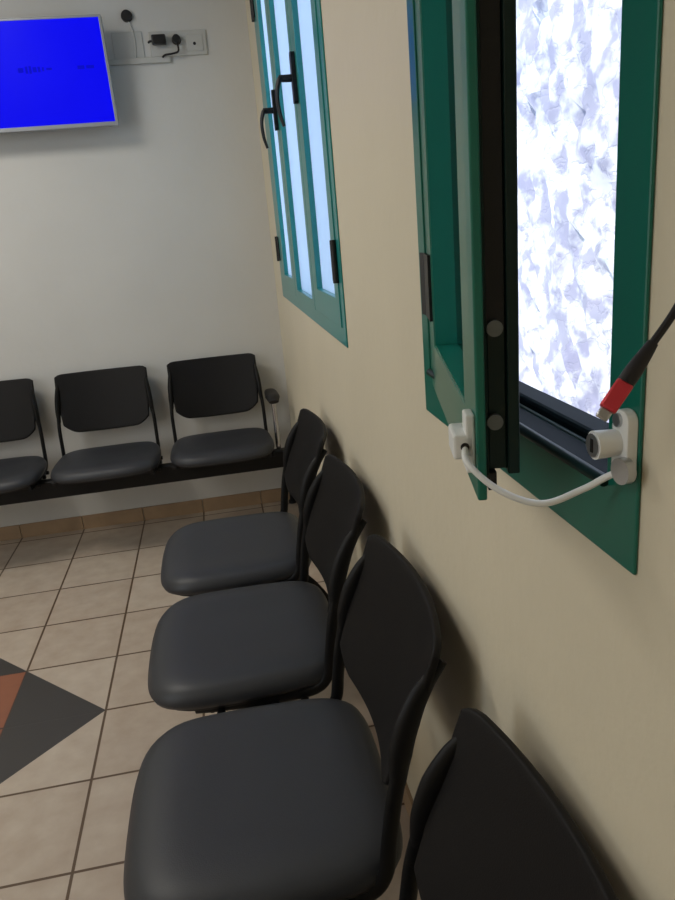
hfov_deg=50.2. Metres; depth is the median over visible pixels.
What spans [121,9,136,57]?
wall sensor
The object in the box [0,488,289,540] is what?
baseboard
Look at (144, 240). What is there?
wall
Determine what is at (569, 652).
wall
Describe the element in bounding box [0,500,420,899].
floor
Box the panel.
[148,29,207,56]
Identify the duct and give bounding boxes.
[109,56,170,65]
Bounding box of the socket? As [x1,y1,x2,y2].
[185,34,203,50]
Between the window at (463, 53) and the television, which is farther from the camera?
the television
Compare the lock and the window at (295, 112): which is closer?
the lock
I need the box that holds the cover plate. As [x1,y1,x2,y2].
[111,31,144,58]
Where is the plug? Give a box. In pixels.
[162,34,180,57]
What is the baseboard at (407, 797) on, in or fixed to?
attached to the wall at (569, 652)
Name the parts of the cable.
cord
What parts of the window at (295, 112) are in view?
handle, sash, pane, handle, sash, pane, sash, pane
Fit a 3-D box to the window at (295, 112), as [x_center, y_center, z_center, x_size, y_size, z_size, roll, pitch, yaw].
[-0.176,-1.184,2.471,0.145,1.432,1.641,-8,18,-8]
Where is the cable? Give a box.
[596,303,674,421]
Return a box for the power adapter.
[147,34,165,45]
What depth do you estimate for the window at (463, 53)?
0.65 m
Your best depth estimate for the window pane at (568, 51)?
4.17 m
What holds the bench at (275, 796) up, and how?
on the floor
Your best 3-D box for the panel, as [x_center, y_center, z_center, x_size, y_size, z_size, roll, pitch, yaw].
[-0.754,-1.926,3.413,0.265,0.107,0.016,-8,18,-8]
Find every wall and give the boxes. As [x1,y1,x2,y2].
[0,0,290,537]
[245,0,674,899]
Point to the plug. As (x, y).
(176, 39)
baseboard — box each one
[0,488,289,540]
[403,782,412,818]
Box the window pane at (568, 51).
[516,0,621,422]
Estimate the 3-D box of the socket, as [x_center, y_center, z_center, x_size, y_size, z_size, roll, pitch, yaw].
[-0.678,-1.933,3.421,0.078,0.070,0.004,-8,18,-8]
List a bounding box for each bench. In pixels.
[0,353,298,508]
[123,408,617,899]
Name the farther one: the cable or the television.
the television
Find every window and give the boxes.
[249,0,347,347]
[406,0,662,574]
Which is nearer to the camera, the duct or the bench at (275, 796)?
the bench at (275, 796)
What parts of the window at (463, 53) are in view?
sash, pane, frame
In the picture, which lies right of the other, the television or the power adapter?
the power adapter
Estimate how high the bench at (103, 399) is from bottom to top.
0.882 m
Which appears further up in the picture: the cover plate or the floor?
the cover plate
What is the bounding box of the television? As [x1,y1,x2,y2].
[0,14,118,133]
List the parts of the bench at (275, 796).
seat, seat, seat, backrest, backrest, backrest, backrest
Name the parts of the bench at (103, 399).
backrest, seat, backrest, seat, backrest, seat, armrest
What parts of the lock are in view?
mounting plate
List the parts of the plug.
cord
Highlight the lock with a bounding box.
[448,408,637,506]

